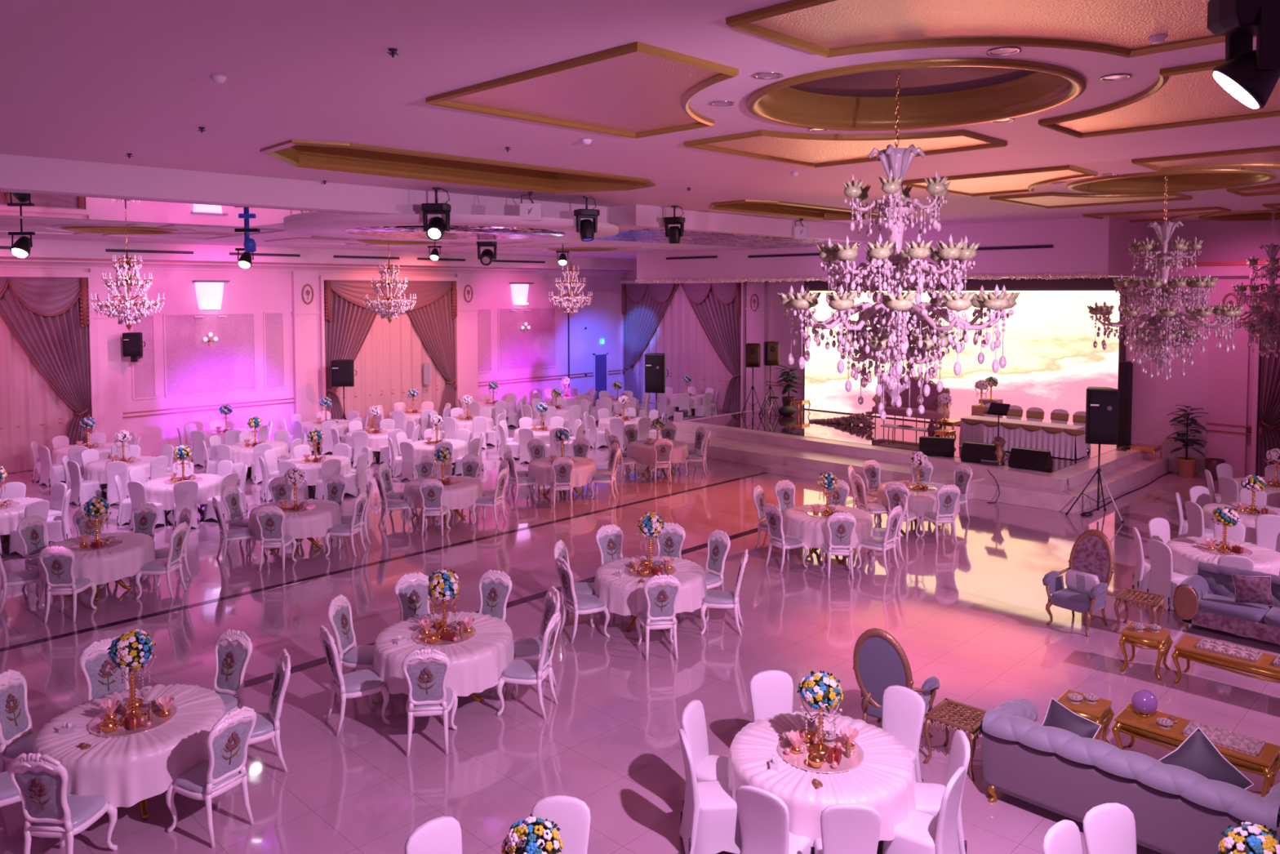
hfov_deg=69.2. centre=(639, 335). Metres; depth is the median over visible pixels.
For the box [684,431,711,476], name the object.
dining chair
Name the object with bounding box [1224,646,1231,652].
glass cup
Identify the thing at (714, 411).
banquet chair
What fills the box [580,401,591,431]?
banquet chair
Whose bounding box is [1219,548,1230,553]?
cups
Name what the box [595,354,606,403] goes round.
door
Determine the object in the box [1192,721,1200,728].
glass cup
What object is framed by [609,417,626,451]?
banquet chair
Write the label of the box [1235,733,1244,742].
glass cup
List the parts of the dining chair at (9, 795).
seat, seat frame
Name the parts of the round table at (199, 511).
leg, leg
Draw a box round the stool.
[790,398,810,414]
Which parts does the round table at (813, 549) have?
leg, leg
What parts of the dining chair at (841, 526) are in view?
leg, leg, seat frame, seat, backrest, frame, leg, leg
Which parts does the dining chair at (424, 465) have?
frame, backrest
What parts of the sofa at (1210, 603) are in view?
leg, arm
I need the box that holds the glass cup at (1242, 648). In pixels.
[1238,646,1245,652]
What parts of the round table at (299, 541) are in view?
leg, leg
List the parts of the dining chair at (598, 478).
leg, leg, seat, seat frame, leg, frame, leg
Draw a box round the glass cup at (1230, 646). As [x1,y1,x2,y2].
[1226,644,1233,649]
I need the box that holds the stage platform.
[672,406,1151,491]
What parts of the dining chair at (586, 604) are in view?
leg, backrest, frame, leg, seat frame, seat, leg, leg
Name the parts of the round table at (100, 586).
leg, leg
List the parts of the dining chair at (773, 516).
leg, backrest, frame, leg, seat frame, seat, leg, leg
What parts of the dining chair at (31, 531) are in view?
leg, frame, seat frame, backrest, seat, leg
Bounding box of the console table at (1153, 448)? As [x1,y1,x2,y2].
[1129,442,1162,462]
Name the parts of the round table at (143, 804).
leg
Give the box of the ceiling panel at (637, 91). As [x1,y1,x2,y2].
[444,51,720,133]
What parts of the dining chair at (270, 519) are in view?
leg, leg, backrest, frame, seat, seat frame, leg, leg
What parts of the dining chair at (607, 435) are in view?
frame, seat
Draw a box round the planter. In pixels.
[1204,457,1225,480]
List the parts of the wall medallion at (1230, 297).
plate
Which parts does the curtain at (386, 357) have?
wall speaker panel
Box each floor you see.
[0,401,1279,853]
[689,406,1131,472]
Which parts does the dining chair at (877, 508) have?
backrest, frame, seat frame, seat, leg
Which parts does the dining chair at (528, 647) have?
seat frame, seat, backrest, frame, leg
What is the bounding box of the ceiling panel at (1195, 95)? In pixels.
[1054,69,1279,133]
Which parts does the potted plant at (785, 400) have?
pot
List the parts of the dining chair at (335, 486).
backrest, frame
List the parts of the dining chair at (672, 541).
backrest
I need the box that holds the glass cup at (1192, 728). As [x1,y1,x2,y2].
[1189,725,1197,733]
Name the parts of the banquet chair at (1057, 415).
sash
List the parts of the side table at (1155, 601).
leg, leg, frame, leg, leg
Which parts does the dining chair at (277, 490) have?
backrest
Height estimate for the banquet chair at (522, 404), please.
0.997 m
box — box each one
[58,721,77,734]
[91,539,102,548]
[120,457,126,462]
[124,713,140,730]
[293,503,299,511]
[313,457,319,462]
[393,635,406,645]
[442,478,448,484]
[442,629,455,640]
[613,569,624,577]
[652,564,662,574]
[768,755,778,772]
[828,745,841,764]
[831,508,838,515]
[922,483,928,490]
[980,459,999,466]
[1231,544,1243,553]
[1261,506,1268,514]
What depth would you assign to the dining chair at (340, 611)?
10.91 m
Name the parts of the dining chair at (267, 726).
seat frame, seat, leg, backrest, frame, leg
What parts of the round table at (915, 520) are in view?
leg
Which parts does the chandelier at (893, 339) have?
candle bulb, candle bulb, candle bulb, arm, arm, candle bulb, arm, candle bulb, arm, candle bulb, arm, arm, arm, arm, arm, arm, crown, candle bulb, candle bulb, arm, arm, crown, candle bulb, arm, stem, stem, crown, chain, arm, candle bulb, crown, arm, crown, arm, candle bulb, arm, arm, arm, candle bulb, arm, arm, arm, arm, candle bulb, arm, arm, candle bulb, arm, arm, candle bulb, candle bulb, candle bulb, candle bulb, candle bulb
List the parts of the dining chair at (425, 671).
leg, leg, frame, backrest, seat frame, seat, leg, leg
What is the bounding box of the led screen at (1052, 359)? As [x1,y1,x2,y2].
[804,290,1119,425]
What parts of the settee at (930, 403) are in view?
arm, seat, backrest, arm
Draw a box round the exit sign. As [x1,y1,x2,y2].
[600,338,604,344]
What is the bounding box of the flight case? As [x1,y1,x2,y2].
[1117,360,1133,445]
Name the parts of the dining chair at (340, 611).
leg, frame, backrest, seat frame, seat, leg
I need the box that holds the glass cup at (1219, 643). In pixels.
[1215,641,1222,647]
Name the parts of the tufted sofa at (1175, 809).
leg, arm, arm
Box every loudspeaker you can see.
[122,332,145,361]
[330,359,356,386]
[644,352,668,393]
[745,342,760,367]
[763,341,779,365]
[1084,386,1119,444]
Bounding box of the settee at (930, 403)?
[871,375,951,431]
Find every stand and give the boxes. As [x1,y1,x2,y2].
[0,466,8,506]
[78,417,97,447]
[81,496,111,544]
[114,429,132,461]
[173,444,192,480]
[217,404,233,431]
[246,415,263,445]
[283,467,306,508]
[306,428,324,461]
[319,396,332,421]
[341,386,346,419]
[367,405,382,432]
[407,388,418,412]
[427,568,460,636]
[429,414,444,443]
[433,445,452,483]
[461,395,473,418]
[488,381,498,403]
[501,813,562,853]
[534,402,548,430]
[550,388,561,408]
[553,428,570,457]
[560,376,569,396]
[612,381,622,399]
[617,395,630,419]
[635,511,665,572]
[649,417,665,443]
[655,392,657,409]
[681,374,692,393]
[741,367,763,415]
[758,365,780,414]
[759,395,779,417]
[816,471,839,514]
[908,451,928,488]
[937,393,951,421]
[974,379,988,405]
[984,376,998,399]
[986,402,1010,457]
[1065,444,1124,523]
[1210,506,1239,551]
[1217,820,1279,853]
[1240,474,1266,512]
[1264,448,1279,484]
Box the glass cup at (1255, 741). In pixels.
[1250,737,1258,746]
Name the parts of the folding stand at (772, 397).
stool seat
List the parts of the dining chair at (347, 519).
seat, leg, frame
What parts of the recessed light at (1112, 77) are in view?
glass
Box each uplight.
[192,280,230,317]
[509,282,533,311]
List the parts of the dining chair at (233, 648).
seat, backrest, seat frame, leg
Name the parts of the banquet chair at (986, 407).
sash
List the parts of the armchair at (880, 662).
leg, backrest, frame, seat, arm frame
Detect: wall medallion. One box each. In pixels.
[302,284,313,304]
[463,284,472,302]
[750,293,759,311]
[1222,293,1239,305]
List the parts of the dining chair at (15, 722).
leg, seat frame, backrest, frame, seat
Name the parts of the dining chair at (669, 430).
backrest, frame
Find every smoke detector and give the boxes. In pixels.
[209,74,226,83]
[581,138,591,144]
[790,172,798,176]
[1147,34,1167,44]
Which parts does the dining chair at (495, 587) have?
backrest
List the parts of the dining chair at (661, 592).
leg, leg, seat frame, seat, backrest, frame, leg, leg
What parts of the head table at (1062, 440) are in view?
swag trim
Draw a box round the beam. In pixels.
[0,153,888,243]
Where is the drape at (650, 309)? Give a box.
[623,283,677,401]
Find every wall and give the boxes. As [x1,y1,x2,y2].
[0,267,625,452]
[625,270,803,408]
[636,217,1153,281]
[802,280,804,408]
[803,276,1127,422]
[1125,219,1279,475]
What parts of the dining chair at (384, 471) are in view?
frame, backrest, seat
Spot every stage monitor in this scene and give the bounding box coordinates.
[919,435,954,457]
[960,441,997,462]
[1008,446,1053,471]
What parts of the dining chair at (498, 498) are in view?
leg, leg, seat, seat frame, leg, frame, backrest, leg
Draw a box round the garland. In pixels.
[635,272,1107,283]
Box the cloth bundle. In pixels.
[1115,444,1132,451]
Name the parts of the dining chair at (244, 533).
backrest, leg, frame, leg, seat frame, seat, leg, leg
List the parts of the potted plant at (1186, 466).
pot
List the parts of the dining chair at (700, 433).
seat, backrest, frame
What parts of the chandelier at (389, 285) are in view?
stem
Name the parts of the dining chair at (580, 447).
backrest, frame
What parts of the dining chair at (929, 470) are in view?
backrest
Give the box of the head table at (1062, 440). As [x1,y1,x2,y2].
[959,415,1087,459]
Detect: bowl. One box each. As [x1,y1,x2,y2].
[99,719,117,732]
[126,697,143,710]
[425,632,438,642]
[434,619,447,629]
[640,560,648,566]
[640,568,649,576]
[800,728,816,742]
[807,752,825,767]
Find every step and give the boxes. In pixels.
[760,463,973,499]
[786,451,985,492]
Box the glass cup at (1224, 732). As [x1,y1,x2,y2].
[1221,729,1229,737]
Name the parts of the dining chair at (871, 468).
frame, backrest, seat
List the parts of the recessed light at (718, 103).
glass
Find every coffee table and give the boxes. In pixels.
[1111,703,1279,797]
[1171,635,1279,683]
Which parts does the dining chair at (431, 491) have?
leg, leg, backrest, frame, seat frame, seat, leg, leg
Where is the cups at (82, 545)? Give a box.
[80,543,91,547]
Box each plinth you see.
[971,404,984,416]
[978,397,1003,417]
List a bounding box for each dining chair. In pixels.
[0,552,44,613]
[0,669,39,772]
[0,770,44,839]
[7,752,118,853]
[17,515,47,594]
[38,545,97,622]
[72,506,106,536]
[79,636,129,700]
[131,502,159,578]
[135,521,188,599]
[145,506,193,586]
[165,706,257,848]
[212,497,256,564]
[213,628,252,714]
[222,484,251,551]
[248,648,290,773]
[255,505,296,571]
[268,475,293,502]
[319,625,390,737]
[324,474,347,540]
[324,490,367,557]
[328,594,377,703]
[337,481,373,547]
[374,471,412,529]
[377,462,415,519]
[394,572,430,621]
[401,648,457,756]
[412,455,434,513]
[418,478,450,536]
[449,454,480,511]
[471,467,508,525]
[475,459,509,515]
[478,569,511,622]
[496,610,561,719]
[503,444,534,495]
[504,451,537,503]
[511,586,559,695]
[527,438,544,490]
[549,457,573,508]
[553,539,604,627]
[555,555,610,644]
[571,437,590,488]
[588,442,618,493]
[590,448,620,499]
[595,524,623,565]
[604,428,631,473]
[608,434,639,480]
[622,423,648,469]
[635,573,680,661]
[648,438,672,484]
[655,522,685,558]
[659,422,677,468]
[677,426,706,471]
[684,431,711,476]
[698,528,730,617]
[700,549,748,635]
[752,484,782,554]
[763,502,808,572]
[773,480,795,515]
[820,511,856,579]
[824,479,849,506]
[847,465,881,525]
[852,473,888,526]
[856,505,902,574]
[862,459,881,518]
[866,493,907,561]
[884,481,919,542]
[910,461,933,482]
[920,484,960,544]
[951,463,973,524]
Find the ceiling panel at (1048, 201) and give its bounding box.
[1007,195,1179,206]
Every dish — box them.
[4,498,13,504]
[105,535,115,542]
[113,700,126,712]
[145,699,159,711]
[300,500,308,506]
[450,620,461,629]
[653,560,662,567]
[782,730,791,744]
[822,730,837,743]
[828,506,835,511]
[1066,693,1083,703]
[1083,693,1099,703]
[1132,622,1145,631]
[1148,623,1161,632]
[1155,717,1173,729]
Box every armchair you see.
[853,627,940,737]
[1042,528,1114,636]
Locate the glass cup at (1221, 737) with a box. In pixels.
[1217,733,1226,742]
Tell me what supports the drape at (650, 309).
hanging from the curtain at (700, 328)
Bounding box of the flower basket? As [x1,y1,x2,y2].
[926,417,942,436]
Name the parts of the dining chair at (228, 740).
leg, seat frame, seat, leg, leg, frame, backrest, leg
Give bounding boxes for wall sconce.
[203,332,217,346]
[521,322,530,332]
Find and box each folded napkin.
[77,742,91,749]
[811,778,822,788]
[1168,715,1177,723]
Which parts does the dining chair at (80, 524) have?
backrest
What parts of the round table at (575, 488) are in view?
leg, leg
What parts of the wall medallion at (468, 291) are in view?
plate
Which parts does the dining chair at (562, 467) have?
leg, leg, seat, seat frame, backrest, frame, leg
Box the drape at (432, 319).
[408,280,455,417]
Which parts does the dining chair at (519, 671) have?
leg, leg, seat frame, seat, leg, frame, backrest, leg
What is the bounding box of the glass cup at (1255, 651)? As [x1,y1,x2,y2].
[1250,649,1257,655]
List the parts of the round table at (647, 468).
leg, leg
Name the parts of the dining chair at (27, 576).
leg, leg, frame, seat frame, seat, leg, leg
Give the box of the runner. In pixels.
[808,410,875,426]
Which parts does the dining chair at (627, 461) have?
frame, leg, seat frame, seat, leg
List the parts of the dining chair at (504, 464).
seat, frame, leg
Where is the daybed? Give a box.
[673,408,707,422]
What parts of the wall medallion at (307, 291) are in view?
plate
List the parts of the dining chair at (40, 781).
leg, backrest, frame, leg, seat, seat frame, leg, leg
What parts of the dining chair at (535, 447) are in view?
frame, backrest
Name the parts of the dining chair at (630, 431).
frame, backrest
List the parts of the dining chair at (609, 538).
backrest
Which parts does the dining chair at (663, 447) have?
leg, leg, seat frame, seat, backrest, frame, leg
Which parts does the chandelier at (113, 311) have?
arm, arm, arm, chain, stem, arm, arm, arm, arm, arm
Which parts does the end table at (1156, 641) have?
leg, leg, leg, leg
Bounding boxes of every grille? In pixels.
[122,333,141,355]
[767,342,778,364]
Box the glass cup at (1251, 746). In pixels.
[1247,742,1256,751]
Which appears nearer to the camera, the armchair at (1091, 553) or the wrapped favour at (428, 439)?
the armchair at (1091, 553)
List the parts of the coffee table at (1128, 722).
leg, leg, leg, leg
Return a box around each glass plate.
[0,501,20,509]
[70,537,124,551]
[83,444,105,448]
[87,700,177,737]
[105,458,141,463]
[164,476,202,484]
[212,430,224,434]
[240,442,270,447]
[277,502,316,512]
[298,457,330,463]
[313,420,338,424]
[364,430,388,434]
[404,410,422,413]
[411,622,476,646]
[422,440,451,445]
[437,478,461,486]
[455,417,474,420]
[530,427,552,431]
[546,458,577,464]
[623,417,635,421]
[624,562,676,578]
[643,441,655,446]
[777,730,864,773]
[806,508,846,518]
[904,484,937,492]
[1195,542,1253,556]
[1230,506,1277,515]
[1266,480,1279,488]
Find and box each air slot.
[0,245,11,248]
[105,248,193,253]
[229,252,300,257]
[333,255,399,259]
[417,257,465,261]
[492,259,545,262]
[666,255,717,259]
[747,253,819,257]
[975,244,1053,250]
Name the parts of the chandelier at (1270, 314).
arm, arm, arm, arm, arm, arm, arm, crown, stem, stem, crown, crown, chain, arm, crown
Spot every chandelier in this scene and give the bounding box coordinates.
[89,228,164,330]
[361,240,416,324]
[548,248,593,316]
[777,71,1020,420]
[1086,174,1244,380]
[1213,211,1279,357]
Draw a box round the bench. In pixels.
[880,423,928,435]
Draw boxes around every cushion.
[1041,697,1101,738]
[1065,568,1099,594]
[1158,726,1253,789]
[1198,593,1270,622]
[1231,573,1274,606]
[1263,606,1279,627]
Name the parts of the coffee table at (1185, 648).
leg, leg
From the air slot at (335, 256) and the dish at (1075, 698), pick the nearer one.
the dish at (1075, 698)
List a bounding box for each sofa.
[979,698,1279,853]
[1173,561,1279,644]
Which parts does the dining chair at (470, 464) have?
backrest, frame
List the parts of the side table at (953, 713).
leg, leg, frame, leg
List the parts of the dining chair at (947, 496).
leg, leg, seat frame, seat, leg, frame, backrest, leg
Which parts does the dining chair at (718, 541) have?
seat, seat frame, backrest, frame, leg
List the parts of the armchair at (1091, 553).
leg, arm frame, seat, leg, backrest, frame, arm frame, leg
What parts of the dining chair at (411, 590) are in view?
backrest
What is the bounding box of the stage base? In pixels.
[648,431,1168,513]
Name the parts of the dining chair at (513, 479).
leg, backrest, frame, leg, seat frame, seat, leg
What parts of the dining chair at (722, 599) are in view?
leg, leg, seat frame, seat, leg, leg, frame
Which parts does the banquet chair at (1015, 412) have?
sash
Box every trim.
[0,191,356,226]
[0,215,144,226]
[0,224,86,234]
[0,257,631,271]
[0,258,631,276]
[0,372,621,429]
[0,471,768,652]
[58,369,621,419]
[61,226,178,234]
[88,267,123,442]
[102,232,240,239]
[129,313,156,399]
[132,315,155,398]
[156,223,284,235]
[163,311,256,397]
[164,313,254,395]
[219,499,853,693]
[260,139,655,193]
[262,311,285,389]
[264,237,363,244]
[265,313,283,387]
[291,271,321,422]
[311,235,359,239]
[343,225,564,239]
[357,239,442,244]
[365,243,476,248]
[425,41,738,138]
[448,240,533,244]
[454,273,478,401]
[470,245,548,251]
[477,307,492,373]
[477,309,490,371]
[497,306,556,371]
[498,307,555,369]
[521,242,628,248]
[542,250,635,253]
[547,247,617,251]
[568,306,569,387]
[592,352,608,391]
[594,228,866,248]
[618,246,693,251]
[638,370,803,385]
[638,373,803,388]
[683,129,1007,168]
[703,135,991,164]
[709,199,883,220]
[725,0,1256,57]
[745,281,767,410]
[746,57,1086,130]
[902,164,1097,196]
[989,191,1192,208]
[1038,58,1279,137]
[1066,168,1277,193]
[1082,206,1231,222]
[1097,209,1219,220]
[1131,145,1279,171]
[1155,264,1279,276]
[1172,260,1279,266]
[1198,208,1279,221]
[1205,275,1252,479]
[1206,422,1279,430]
[1206,429,1279,436]
[1226,182,1279,196]
[1239,186,1279,193]
[1262,203,1279,209]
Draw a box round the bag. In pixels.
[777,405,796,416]
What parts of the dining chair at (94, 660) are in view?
backrest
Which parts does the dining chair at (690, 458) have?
leg, leg, seat, seat frame, leg, frame, leg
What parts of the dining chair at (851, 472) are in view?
frame, backrest, seat, leg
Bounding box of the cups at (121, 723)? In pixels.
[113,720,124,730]
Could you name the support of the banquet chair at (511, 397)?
on the floor at (971, 615)
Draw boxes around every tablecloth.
[0,497,48,535]
[32,684,226,808]
[37,531,155,585]
[51,442,114,464]
[84,455,155,484]
[142,473,222,510]
[202,427,257,447]
[227,440,288,466]
[248,498,341,541]
[279,454,351,485]
[302,418,351,436]
[345,428,395,451]
[372,611,514,696]
[388,408,437,425]
[403,475,482,509]
[410,438,467,462]
[441,415,493,433]
[478,400,516,417]
[513,426,569,448]
[528,456,596,487]
[533,404,571,422]
[544,394,577,405]
[593,555,706,616]
[595,397,639,413]
[597,416,640,435]
[626,439,688,465]
[666,393,703,408]
[727,711,916,847]
[782,503,873,548]
[876,480,959,516]
[1166,536,1279,576]
[1202,502,1279,542]
[1234,477,1279,506]
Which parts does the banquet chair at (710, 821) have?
leg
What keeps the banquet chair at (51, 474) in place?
on the floor at (971, 615)
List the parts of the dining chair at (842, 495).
backrest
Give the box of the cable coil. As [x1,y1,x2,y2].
[1080,511,1093,516]
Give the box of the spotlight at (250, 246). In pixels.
[234,215,260,252]
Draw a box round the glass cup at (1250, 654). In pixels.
[1248,652,1254,657]
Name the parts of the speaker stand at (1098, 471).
leg, leg, leg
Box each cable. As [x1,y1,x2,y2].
[986,469,999,502]
[1084,471,1172,514]
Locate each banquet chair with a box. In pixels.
[0,481,26,498]
[0,535,3,555]
[7,499,50,557]
[30,440,52,482]
[37,445,66,486]
[46,488,71,542]
[48,482,66,516]
[51,435,69,449]
[62,455,84,490]
[66,460,103,506]
[68,445,88,475]
[80,448,106,490]
[88,431,106,443]
[105,461,130,505]
[111,441,128,457]
[115,475,131,525]
[120,444,141,457]
[126,431,137,444]
[127,480,167,529]
[128,466,166,512]
[137,435,142,446]
[146,455,168,480]
[160,444,174,470]
[165,458,179,475]
[171,460,194,511]
[173,480,199,528]
[177,427,193,461]
[184,422,196,444]
[191,430,212,466]
[200,459,233,509]
[202,440,218,474]
[202,472,238,523]
[208,419,225,429]
[208,435,221,459]
[216,444,247,480]
[223,429,240,444]
[237,464,248,512]
[238,431,254,442]
[244,418,257,439]
[250,443,272,484]
[256,420,271,440]
[257,425,269,440]
[258,456,279,502]
[263,448,279,477]
[274,429,289,444]
[277,438,302,467]
[277,460,310,499]
[283,417,293,451]
[288,432,306,457]
[290,413,302,422]
[290,420,315,451]
[293,444,311,457]
[314,458,341,499]
[315,410,330,442]
[319,420,337,454]
[330,424,345,455]
[331,428,353,462]
[333,443,349,457]
[339,417,361,441]
[343,452,367,497]
[346,410,359,420]
[347,420,362,431]
[351,431,373,467]
[351,446,369,485]
[362,413,368,429]
[376,404,384,418]
[376,413,382,428]
[378,428,403,466]
[379,418,395,428]
[388,437,402,477]
[391,410,406,432]
[393,401,405,410]
[395,431,407,456]
[400,441,416,480]
[404,816,462,853]
[405,420,415,441]
[408,424,419,442]
[415,408,432,439]
[421,401,433,409]
[423,428,439,439]
[427,413,444,439]
[429,410,441,429]
[433,441,453,475]
[439,406,450,426]
[443,417,456,439]
[444,402,450,415]
[449,407,463,417]
[451,428,470,465]
[453,437,479,475]
[457,398,471,416]
[461,396,470,412]
[467,432,484,471]
[468,416,486,448]
[469,400,479,415]
[479,407,491,417]
[480,393,492,401]
[485,413,504,446]
[492,400,506,425]
[493,408,506,428]
[498,424,519,459]
[499,420,513,441]
[506,393,516,420]
[506,398,525,427]
[515,395,527,411]
[518,427,533,463]
[519,417,533,427]
[520,400,524,417]
[523,404,542,426]
[531,398,544,426]
[531,795,590,853]
[533,392,541,399]
[543,405,555,426]
[543,427,564,457]
[544,387,553,395]
[550,416,564,426]
[551,395,563,405]
[554,397,566,405]
[563,404,582,435]
[563,423,584,456]
[566,386,577,394]
[569,418,582,440]
[576,393,586,404]
[580,398,588,416]
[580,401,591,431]
[583,411,598,440]
[585,392,595,408]
[585,395,598,421]
[587,414,608,448]
[588,388,595,401]
[591,391,596,406]
[597,408,609,420]
[598,390,609,398]
[600,397,615,417]
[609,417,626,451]
[620,390,633,415]
[621,396,636,416]
[624,407,635,416]
[635,395,650,417]
[637,416,650,440]
[639,392,648,408]
[648,409,658,428]
[648,413,664,434]
[657,392,660,412]
[658,392,675,418]
[665,386,679,411]
[678,392,691,415]
[678,728,742,853]
[681,699,728,804]
[685,386,696,413]
[693,392,712,416]
[705,387,713,403]
[711,390,719,415]
[735,785,811,853]
[749,670,793,722]
[814,803,881,853]
[881,684,925,782]
[882,766,966,853]
[915,729,970,853]
[982,403,998,417]
[1006,404,1022,419]
[1026,407,1044,422]
[1042,819,1082,853]
[1050,408,1069,424]
[1072,411,1090,450]
[1082,802,1137,853]
[1131,527,1151,591]
[1146,539,1192,610]
[1147,517,1170,544]
[1175,492,1188,537]
[1184,501,1213,537]
[1189,485,1209,508]
[1204,469,1221,503]
[1213,521,1245,542]
[1216,462,1233,493]
[1217,475,1239,502]
[1217,555,1253,570]
[1239,488,1266,505]
[1251,514,1279,551]
[1264,464,1279,479]
[1275,532,1279,552]
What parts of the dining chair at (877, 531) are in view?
seat, leg, leg, frame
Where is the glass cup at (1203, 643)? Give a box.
[1201,641,1208,647]
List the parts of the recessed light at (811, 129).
glass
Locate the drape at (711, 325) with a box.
[680,282,741,412]
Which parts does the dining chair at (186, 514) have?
leg, seat frame, seat, backrest, frame, leg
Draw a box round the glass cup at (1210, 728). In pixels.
[1206,725,1214,733]
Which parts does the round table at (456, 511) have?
leg, leg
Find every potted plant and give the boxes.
[775,364,801,406]
[1165,404,1208,477]
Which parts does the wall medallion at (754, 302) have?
plate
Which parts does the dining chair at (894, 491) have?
backrest, frame, leg, seat frame, seat, leg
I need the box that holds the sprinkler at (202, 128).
[197,126,205,133]
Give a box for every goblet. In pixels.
[140,688,148,706]
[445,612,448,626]
[807,718,815,729]
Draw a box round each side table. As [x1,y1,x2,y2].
[923,697,986,780]
[933,428,955,449]
[934,418,960,437]
[1113,587,1164,631]
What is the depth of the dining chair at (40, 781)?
7.40 m
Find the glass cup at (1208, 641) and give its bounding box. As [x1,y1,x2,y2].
[1204,639,1210,644]
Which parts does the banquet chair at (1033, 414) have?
sash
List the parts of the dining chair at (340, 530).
leg, leg, seat frame, seat, leg, frame, backrest, leg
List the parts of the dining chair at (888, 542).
leg, leg, seat, seat frame, leg, frame, backrest, leg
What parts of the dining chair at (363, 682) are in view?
leg, backrest, frame, leg, seat frame, seat, leg, leg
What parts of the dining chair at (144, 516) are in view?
backrest, frame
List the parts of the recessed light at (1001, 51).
glass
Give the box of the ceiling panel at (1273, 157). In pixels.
[1146,151,1279,167]
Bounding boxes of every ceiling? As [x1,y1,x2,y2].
[0,0,57,46]
[0,0,1279,226]
[0,189,872,258]
[0,237,636,271]
[283,213,618,241]
[788,66,1037,97]
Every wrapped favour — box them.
[75,440,83,445]
[77,533,89,545]
[99,698,119,719]
[110,454,118,461]
[155,694,173,716]
[168,472,177,480]
[215,426,221,431]
[243,439,250,444]
[279,498,288,508]
[302,453,310,461]
[364,426,369,432]
[418,618,432,635]
[425,436,431,443]
[428,474,436,479]
[461,616,475,632]
[531,423,537,429]
[549,454,556,462]
[630,558,641,571]
[646,437,652,444]
[663,556,674,569]
[786,729,805,754]
[811,503,820,514]
[840,725,858,749]
[903,480,911,488]
[1204,538,1217,550]
[1236,502,1247,511]
[1261,476,1270,484]
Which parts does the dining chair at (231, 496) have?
frame, backrest, seat frame, seat, leg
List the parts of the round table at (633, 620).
leg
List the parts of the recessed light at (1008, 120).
glass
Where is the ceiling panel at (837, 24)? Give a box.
[750,0,1213,48]
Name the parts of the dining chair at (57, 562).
leg, backrest, frame, leg, seat, seat frame, leg, leg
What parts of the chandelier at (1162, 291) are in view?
arm, arm, arm, arm, arm, arm, arm, crown, arm, crown, arm, stem, stem, arm, chain, crown, arm, crown, arm, arm, crown, arm, arm, arm, arm, arm, arm, arm, arm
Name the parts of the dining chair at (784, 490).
backrest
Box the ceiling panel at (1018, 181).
[912,169,1084,193]
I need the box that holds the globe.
[1130,688,1158,718]
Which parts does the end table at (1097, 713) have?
leg, leg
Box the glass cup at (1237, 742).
[1232,737,1240,746]
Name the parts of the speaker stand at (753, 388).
leg, leg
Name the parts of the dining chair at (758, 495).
leg, frame, backrest, seat frame, seat, leg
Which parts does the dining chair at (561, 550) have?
leg, frame, backrest, seat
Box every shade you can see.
[195,282,223,309]
[511,284,528,304]
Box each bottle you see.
[147,704,153,723]
[458,622,462,637]
[664,560,667,572]
[845,737,850,757]
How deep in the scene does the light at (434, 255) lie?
23.18 m
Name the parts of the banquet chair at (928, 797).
leg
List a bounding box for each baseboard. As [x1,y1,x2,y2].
[6,407,533,473]
[1168,466,1246,476]
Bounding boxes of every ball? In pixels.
[95,723,100,729]
[121,706,128,712]
[139,716,145,723]
[145,720,151,727]
[417,634,422,639]
[452,636,457,641]
[784,746,790,754]
[799,746,804,752]
[831,760,837,768]
[835,742,841,748]
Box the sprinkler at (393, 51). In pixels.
[386,48,399,57]
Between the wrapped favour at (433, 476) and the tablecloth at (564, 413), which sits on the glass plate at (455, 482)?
the wrapped favour at (433, 476)
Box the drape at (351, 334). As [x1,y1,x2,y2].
[324,280,376,419]
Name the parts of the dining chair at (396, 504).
leg, backrest, frame, leg, seat frame, seat, leg, leg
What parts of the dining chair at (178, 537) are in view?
leg, leg, seat, seat frame, leg, frame, backrest, leg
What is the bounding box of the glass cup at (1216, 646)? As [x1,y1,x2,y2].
[1213,644,1219,649]
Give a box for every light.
[8,218,35,257]
[235,226,253,268]
[421,186,451,240]
[427,241,441,260]
[476,241,497,265]
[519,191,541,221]
[555,244,569,265]
[573,195,599,241]
[663,205,684,243]
[710,100,735,106]
[753,71,782,79]
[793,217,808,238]
[808,128,829,131]
[986,46,1021,56]
[990,118,1014,123]
[1049,182,1065,184]
[1099,73,1132,81]
[1100,173,1117,175]
[1207,0,1279,108]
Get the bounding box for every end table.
[1056,689,1114,743]
[1118,622,1173,680]
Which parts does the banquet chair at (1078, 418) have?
sash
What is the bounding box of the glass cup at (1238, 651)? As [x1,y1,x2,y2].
[1235,649,1243,655]
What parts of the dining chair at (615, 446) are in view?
seat, backrest, frame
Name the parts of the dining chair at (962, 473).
seat, backrest, frame, leg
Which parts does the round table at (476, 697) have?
leg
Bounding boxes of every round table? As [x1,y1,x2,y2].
[0,534,9,543]
[65,579,132,601]
[138,736,196,819]
[164,506,202,515]
[246,466,251,475]
[269,537,322,555]
[373,451,380,457]
[407,657,484,702]
[421,509,466,524]
[542,486,582,498]
[625,614,670,632]
[641,465,672,475]
[805,547,841,563]
[908,497,941,531]
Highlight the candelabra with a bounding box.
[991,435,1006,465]
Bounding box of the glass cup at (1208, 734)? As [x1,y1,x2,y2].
[1203,729,1211,737]
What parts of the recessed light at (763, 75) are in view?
glass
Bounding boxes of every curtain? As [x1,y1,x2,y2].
[0,271,97,472]
[318,275,459,428]
[619,280,746,412]
[1250,277,1279,477]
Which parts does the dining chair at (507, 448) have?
leg, frame, seat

